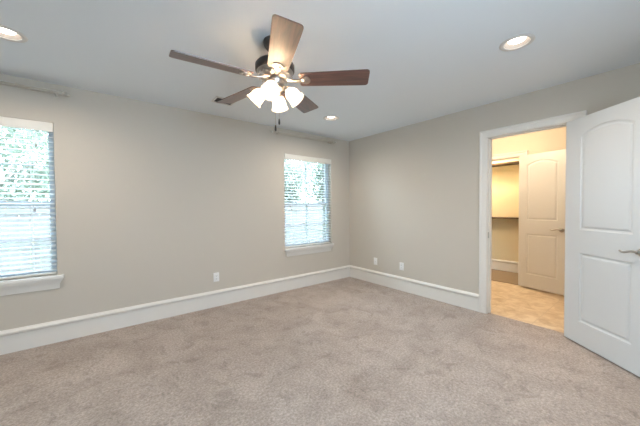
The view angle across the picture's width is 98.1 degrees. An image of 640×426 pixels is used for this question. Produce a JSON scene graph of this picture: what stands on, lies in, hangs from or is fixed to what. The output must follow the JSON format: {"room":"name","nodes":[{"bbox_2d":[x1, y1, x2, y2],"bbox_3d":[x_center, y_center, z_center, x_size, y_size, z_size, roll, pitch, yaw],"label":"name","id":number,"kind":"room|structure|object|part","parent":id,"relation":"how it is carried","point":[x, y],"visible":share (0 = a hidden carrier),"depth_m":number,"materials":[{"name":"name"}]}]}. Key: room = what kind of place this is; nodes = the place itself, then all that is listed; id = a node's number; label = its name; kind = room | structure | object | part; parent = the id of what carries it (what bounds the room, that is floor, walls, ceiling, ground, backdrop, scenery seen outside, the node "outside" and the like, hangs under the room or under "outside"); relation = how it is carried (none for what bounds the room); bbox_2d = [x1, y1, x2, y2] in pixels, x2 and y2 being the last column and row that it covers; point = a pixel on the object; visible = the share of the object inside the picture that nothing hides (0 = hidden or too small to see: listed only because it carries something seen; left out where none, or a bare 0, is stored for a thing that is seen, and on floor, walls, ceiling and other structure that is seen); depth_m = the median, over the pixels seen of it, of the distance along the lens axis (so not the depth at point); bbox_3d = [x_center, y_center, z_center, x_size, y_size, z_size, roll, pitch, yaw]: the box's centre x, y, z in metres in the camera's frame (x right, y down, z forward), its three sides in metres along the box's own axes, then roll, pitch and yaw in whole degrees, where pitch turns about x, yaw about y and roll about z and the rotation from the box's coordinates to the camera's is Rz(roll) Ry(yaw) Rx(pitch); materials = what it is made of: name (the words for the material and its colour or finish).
{"room":"empty bedroom","nodes":[
{"label":"empty bedroom","id":0,"kind":"room"},
{"bbox_2d":[0,74,349,330],"bbox_3d":[-1.577,0.008,3.438,5.520,2.490,0.125,-1,2,-38],"label":"wall","id":1,"kind":"structure","parent":0,"point":[153,201],"depth_m":3.15,"materials":[{"name":"beige paint"}]},
{"bbox_2d":[0,131,63,295],"bbox_3d":[-2.886,-0.058,2.370,1.020,1.562,0.166,-1,2,-38],"label":"window","id":2,"kind":"structure","parent":1,"relation":"in","point":[50,281],"depth_m":2.58,"materials":[{"name":"grey plastic"}]},
{"bbox_3d":[-2.914,0.237,2.414,0.896,0.680,0.022,-1,2,-38],"label":"sash","id":3,"kind":"part","parent":2,"relation":"part of","materials":[{"name":"grey plastic"}]},
{"bbox_2d":[0,116,56,279],"bbox_3d":[-2.880,-0.124,2.360,0.916,1.421,0.076,-1,2,-38],"label":"window blind","id":4,"kind":"object","parent":2,"relation":"attached to","point":[7,122],"visible":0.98,"depth_m":2.53,"materials":[{"name":"beige plastic"}]},
{"bbox_3d":[-2.881,0.578,2.383,0.908,0.016,0.050,-1,2,-38],"label":"rail","id":5,"kind":"part","parent":4,"relation":"part of","materials":[{"name":"beige plastic"}]},
{"bbox_3d":[-2.651,-0.112,2.554,0.002,1.365,0.056,-1,2,-38],"label":"ladder cord","id":6,"kind":"part","parent":4,"relation":"part of","materials":[{"name":"white fabric"}]},
{"bbox_3d":[-2.613,-0.404,2.535,0.002,0.709,0.002,-1,2,-38],"label":"pull cord","id":7,"kind":"part","parent":4,"relation":"part of","materials":[{"name":"white fabric"}]},
{"bbox_3d":[-2.865,0.610,2.365,1.020,0.036,0.115,-1,2,-38],"label":"sill","id":8,"kind":"part","parent":2,"relation":"part of","materials":[{"name":"white paint"}]},
{"bbox_3d":[-2.933,-0.442,2.418,0.896,0.759,0.022,-1,2,-38],"label":"sash","id":9,"kind":"part","parent":2,"relation":"part of","materials":[{"name":"grey plastic"}]},
{"bbox_3d":[-2.923,-0.122,2.414,0.924,1.435,0.050,-1,2,-38],"label":"frame","id":10,"kind":"part","parent":2,"relation":"part of","materials":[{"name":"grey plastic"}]},
{"bbox_2d":[0,80,69,97],"bbox_3d":[-2.851,-1.105,2.261,1.217,0.056,0.115,-1,2,-38],"label":"curtain rod","id":11,"kind":"object","parent":1,"relation":"attached to","point":[56,93],"visible":1,"depth_m":2.48,"materials":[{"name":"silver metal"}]},
{"bbox_3d":[-2.825,-1.107,2.228,1.105,0.017,0.017,-1,2,-38],"label":"rod","id":12,"kind":"part","parent":11,"relation":"part of","materials":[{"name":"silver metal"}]},
{"bbox_2d":[0,265,349,354],"bbox_3d":[-1.507,1.100,3.409,5.250,0.207,0.034,-1,2,-38],"label":"baseboard","id":13,"kind":"structure","parent":1,"relation":"attached to","point":[36,335],"depth_m":3.07,"materials":[{"name":"white paint"}]},
{"bbox_2d":[213,272,218,281],"bbox_3d":[-1.329,0.823,3.561,0.072,0.116,0.009,-1,2,-38],"label":"wall outlet","id":14,"kind":"object","parent":1,"relation":"attached to","point":[215,275],"visible":1,"depth_m":3.56,"materials":[{"name":"white plastic"}]},
{"bbox_2d":[271,131,336,144],"bbox_3d":[-0.212,-1.176,4.344,1.232,0.056,0.115,-1,2,-38],"label":"curtain rod","id":15,"kind":"object","parent":1,"relation":"attached to","point":[275,132],"visible":0.94,"depth_m":4.28,"materials":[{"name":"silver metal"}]},
{"bbox_2d":[284,162,333,256],"bbox_3d":[-0.192,-0.125,4.497,0.960,1.562,0.166,-1,2,-38],"label":"window","id":16,"kind":"structure","parent":1,"relation":"in","point":[308,249],"depth_m":4.54,"materials":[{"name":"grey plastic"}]},
{"bbox_3d":[-0.220,0.171,4.541,0.896,0.680,0.022,-1,2,-38],"label":"sash","id":17,"kind":"part","parent":16,"relation":"part of","materials":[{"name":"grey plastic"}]},
{"bbox_2d":[284,154,330,247],"bbox_3d":[-0.186,-0.191,4.487,0.916,1.421,0.076,-1,2,-38],"label":"window blind","id":18,"kind":"object","parent":16,"relation":"attached to","point":[290,157],"visible":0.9,"depth_m":4.46,"materials":[{"name":"beige plastic"}]},
{"bbox_3d":[-0.187,0.511,4.510,0.908,0.016,0.050,-1,2,-38],"label":"rail","id":19,"kind":"part","parent":18,"relation":"part of","materials":[{"name":"beige plastic"}]},
{"bbox_3d":[0.044,-0.179,4.681,0.002,1.365,0.056,-1,2,-38],"label":"ladder cord","id":20,"kind":"part","parent":18,"relation":"part of","materials":[{"name":"white fabric"}]},
{"bbox_3d":[-0.171,0.543,4.492,0.960,0.036,0.115,-1,2,-38],"label":"sill","id":21,"kind":"part","parent":16,"relation":"part of","materials":[{"name":"white paint"}]},
{"bbox_3d":[-0.239,-0.509,4.544,0.896,0.759,0.022,-1,2,-38],"label":"sash","id":22,"kind":"part","parent":16,"relation":"part of","materials":[{"name":"grey plastic"}]},
{"bbox_3d":[-0.229,-0.189,4.541,0.924,1.435,0.050,-1,2,-38],"label":"frame","id":23,"kind":"part","parent":16,"relation":"part of","materials":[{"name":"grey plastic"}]},
{"bbox_2d":[0,269,639,425],"bbox_3d":[0.921,1.234,2.420,7.830,0.064,4.600,-1,2,-38],"label":"floor","id":24,"kind":"structure","parent":0,"point":[348,351],"depth_m":2.17,"materials":[{"name":"carpet"}]},
{"bbox_2d":[0,0,639,140],"bbox_3d":[-0.115,-1.287,1.546,5.520,0.160,4.875,-1,2,-38],"label":"ceiling","id":25,"kind":"structure","parent":0,"point":[426,60],"depth_m":2.08,"materials":[{"name":"white paint"}]},
{"bbox_2d":[0,24,27,42],"bbox_3d":[-2.096,-1.240,1.845,0.214,0.098,0.214,-1,2,-38],"label":"recessed light","id":26,"kind":"object","parent":25,"relation":"in","point":[6,33],"visible":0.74,"depth_m":1.89,"materials":[{"name":"white glass"}]},
{"bbox_2d":[211,96,233,105],"bbox_3d":[-1.056,-1.228,3.055,0.220,0.009,0.170,-1,2,-38],"label":"ceiling vent","id":27,"kind":"object","parent":25,"relation":"in","point":[216,98],"visible":0.49,"depth_m":3.02,"materials":[{"name":"white metal"}]},
{"bbox_2d":[169,14,369,130],"bbox_3d":[-0.352,-0.898,1.970,1.266,0.633,1.290,-1,2,-38],"label":"ceiling fan","id":28,"kind":"object","parent":25,"relation":"hanging from","point":[276,68],"visible":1,"depth_m":1.89,"materials":[{"name":"brown wood"}]},
{"bbox_3d":[-0.671,-0.935,1.751,0.487,0.006,0.158,-1,14,-33],"label":"fan blade","id":29,"kind":"part","parent":28,"relation":"part of","materials":[{"name":"brown wood"}]},
{"bbox_3d":[-0.644,-0.946,2.242,0.487,0.006,0.158,1,14,39],"label":"fan blade","id":30,"kind":"part","parent":28,"relation":"part of","materials":[{"name":"brown wood"}]},
{"bbox_3d":[-0.466,-0.820,1.991,0.130,0.132,0.129,-1,2,-38],"label":"lamp shade","id":31,"kind":"part","parent":28,"relation":"part of","materials":[{"name":"white glass"}]},
{"bbox_3d":[-0.329,-0.817,1.833,0.129,0.132,0.130,-1,2,-38],"label":"lamp shade","id":32,"kind":"part","parent":28,"relation":"part of","materials":[{"name":"white glass"}]},
{"bbox_3d":[-0.327,-0.838,1.856,0.061,0.070,0.062,-1,2,-38],"label":"light bulb","id":33,"kind":"part","parent":28,"relation":"part of","materials":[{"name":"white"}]},
{"bbox_3d":[-0.308,-0.824,2.127,0.129,0.132,0.130,-1,2,-38],"label":"lamp shade","id":34,"kind":"part","parent":28,"relation":"part of","materials":[{"name":"white glass"}]},
{"bbox_3d":[-0.213,-0.935,1.573,0.158,0.006,0.487,12,-2,-15],"label":"fan blade","id":35,"kind":"part","parent":28,"relation":"part of","materials":[{"name":"brown wood"}]},
{"bbox_3d":[-0.240,-0.878,1.968,0.077,0.058,0.058,-1,1,-20],"label":"lamp arm","id":36,"kind":"part","parent":28,"relation":"part of","materials":[{"name":"grey metal"}]},
{"bbox_3d":[-0.171,-0.822,1.970,0.130,0.132,0.129,-1,2,-38],"label":"lamp shade","id":37,"kind":"part","parent":28,"relation":"part of","materials":[{"name":"white glass"}]},
{"bbox_3d":[-0.168,-0.953,2.368,0.158,0.006,0.487,-13,-3,21],"label":"fan blade","id":38,"kind":"part","parent":28,"relation":"part of","materials":[{"name":"brown wood"}]},
{"bbox_3d":[0.098,-0.946,1.954,0.487,0.006,0.158,0,-11,3],"label":"fan blade","id":39,"kind":"part","parent":28,"relation":"part of","materials":[{"name":"brown wood"}]},
{"bbox_2d":[323,115,338,120],"bbox_3d":[0.147,-1.297,3.667,0.214,0.098,0.214,-1,2,-38],"label":"recessed light","id":40,"kind":"object","parent":25,"relation":"in","point":[329,117],"visible":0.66,"depth_m":3.69,"materials":[{"name":"grey glass"}]},
{"bbox_2d":[499,33,535,50],"bbox_3d":[1.418,-1.270,2.002,0.214,0.098,0.214,-1,2,-38],"label":"recessed light","id":41,"kind":"object","parent":25,"relation":"in","point":[519,41],"visible":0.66,"depth_m":2.01,"materials":[{"name":"grey glass"}]},
{"bbox_2d":[323,164,325,239],"bbox_3d":[-1.647,0.126,3.531,5.520,3.050,0.104,-1,2,-38],"label":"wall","id":42,"kind":"structure","parent":0,"point":[323,164],"depth_m":4.90,"materials":[{"name":"grey paint"}]},
{"bbox_2d":[349,63,639,293],"bbox_3d":[2.006,-0.011,3.257,0.120,2.500,4.600,-1,2,-38],"label":"wall","id":43,"kind":"structure","parent":0,"point":[414,188],"depth_m":3.72,"materials":[{"name":"beige paint"}]},
{"bbox_2d":[400,262,403,270],"bbox_3d":[1.224,0.800,4.169,0.009,0.116,0.072,-1,2,-38],"label":"wall outlet","id":44,"kind":"object","parent":43,"relation":"attached to","point":[401,263],"visible":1,"depth_m":4.17,"materials":[{"name":"white plastic"}]},
{"bbox_2d":[350,265,478,311],"bbox_3d":[1.210,1.062,4.175,0.034,0.207,2.199,-1,2,-38],"label":"baseboard","id":45,"kind":"structure","parent":43,"relation":"attached to","point":[468,300],"depth_m":3.90,"materials":[{"name":"white paint"}]},
{"bbox_2d":[479,110,587,313],"bbox_3d":[2.220,0.117,2.969,0.146,2.138,0.922,-1,2,-38],"label":"door frame","id":46,"kind":"structure","parent":43,"relation":"attached to","point":[486,137],"depth_m":3.25,"materials":[{"name":"white paint"}]},
{"bbox_2d":[564,97,639,376],"bbox_3d":[2.337,0.170,2.271,0.152,2.030,0.756,0,1,2],"label":"door","id":47,"kind":"structure","parent":43,"relation":"in","point":[602,288],"depth_m":2.25,"materials":[{"name":"white paint"}]},
{"bbox_3d":[2.284,0.285,2.035,0.058,0.066,0.154,0,1,2],"label":"handle","id":48,"kind":"part","parent":47,"relation":"part of","materials":[{"name":"silver metal"}]},
{"bbox_2d":[491,158,518,261],"bbox_3d":[3.682,-0.072,5.281,0.100,2.490,2.200,-1,2,-38],"label":"wall","id":49,"kind":"structure","parent":0,"point":[505,184],"depth_m":5.34,"materials":[{"name":"beige paint"}]},
{"bbox_2d":[491,259,517,272],"bbox_3d":[3.638,1.020,5.263,0.034,0.207,2.000,-1,2,-38],"label":"baseboard","id":50,"kind":"structure","parent":49,"relation":"attached to","point":[510,266],"depth_m":5.36,"materials":[{"name":"white paint"}]},
{"bbox_2d":[492,161,518,171],"bbox_3d":[3.517,-0.868,5.138,0.304,0.118,1.990,-1,2,-38],"label":"closet shelf","id":51,"kind":"object","parent":49,"relation":"attached to","point":[514,165],"visible":0.13,"depth_m":5.25,"materials":[{"name":"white wood"}]},
{"bbox_2d":[492,217,518,222],"bbox_3d":[3.525,0.138,5.160,0.304,0.118,1.990,-1,2,-38],"label":"closet shelf","id":52,"kind":"object","parent":49,"relation":"attached to","point":[494,219],"visible":0.13,"depth_m":5.25,"materials":[{"name":"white wood"}]},
{"bbox_2d":[492,127,565,154],"bbox_3d":[3.398,-0.041,4.165,0.110,2.500,3.000,-1,2,-38],"label":"wall","id":53,"kind":"structure","parent":0,"point":[549,140],"depth_m":4.23,"materials":[{"name":"beige paint"}]},
{"bbox_2d":[492,150,527,160],"bbox_3d":[3.010,0.084,4.640,0.136,2.120,0.782,-1,2,-38],"label":"door frame","id":54,"kind":"structure","parent":53,"relation":"attached to","point":[512,155],"depth_m":4.48,"materials":[{"name":"white paint"}]},
{"bbox_2d":[518,149,565,294],"bbox_3d":[3.259,0.129,4.077,0.152,2.018,0.630,-1,1,-26],"label":"door","id":55,"kind":"structure","parent":53,"relation":"in","point":[542,176],"depth_m":4.05,"materials":[{"name":"white paint"}]},
{"bbox_3d":[3.306,0.237,3.881,0.058,0.066,0.154,-1,1,-26],"label":"handle","id":56,"kind":"part","parent":55,"relation":"part of","materials":[{"name":"silver metal"}]},
{"label":"outside","id":57,"kind":"structure","parent":0,"visible":0},
{"bbox_3d":[-10.783,1.413,15.371,55.000,0.100,29.770,-1,2,-38],"label":"lawn","id":58,"kind":"structure","parent":57,"visible":0},
{"bbox_2d":[0,126,48,200],"bbox_3d":[-10.718,-1.958,11.189,4.628,6.832,6.049,-1,2,-38],"label":"tree","id":59,"kind":"object","parent":58,"relation":"on","point":[1,130],"visible":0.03,"depth_m":10.17,"materials":[{"name":"plant"}]},
{"bbox_2d":[0,126,49,236],"bbox_3d":[-8.486,-0.958,6.850,4.178,4.993,3.534,-1,2,-38],"label":"tree","id":60,"kind":"object","parent":58,"relation":"on","point":[8,130],"visible":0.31,"depth_m":7.23,"materials":[{"name":"green plant"}]},
{"bbox_2d":[0,200,322,272],"bbox_3d":[-3.595,0.591,7.155,24.134,1.792,0.155,-1,2,-38],"label":"wooden fence","id":61,"kind":"object","parent":58,"relation":"on","point":[1,210],"visible":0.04,"depth_m":5.50,"materials":[{"name":"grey wood"}]},
{"bbox_3d":[-3.619,-0.111,7.054,24.000,0.090,0.044,-1,2,-38],"label":"rail","id":62,"kind":"part","parent":61,"relation":"part of","materials":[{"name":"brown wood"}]},
{"bbox_3d":[-3.614,0.539,7.069,24.000,0.090,0.044,-1,2,-38],"label":"rail","id":63,"kind":"part","parent":61,"relation":"part of","materials":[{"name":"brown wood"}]},
{"bbox_2d":[284,159,315,202],"bbox_3d":[-1.773,-0.858,12.062,3.346,4.466,4.005,-1,1,-11],"label":"tree","id":64,"kind":"object","parent":58,"relation":"on","point":[288,165],"visible":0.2,"depth_m":11.74,"materials":[{"name":"plant"}]},
{"bbox_2d":[299,161,322,200],"bbox_3d":[0.416,-1.319,15.126,3.607,5.218,4.053,-1,2,-38],"label":"tree","id":65,"kind":"object","parent":58,"relation":"on","point":[320,164],"visible":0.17,"depth_m":14.75,"materials":[{"name":"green plant"}]}
]}

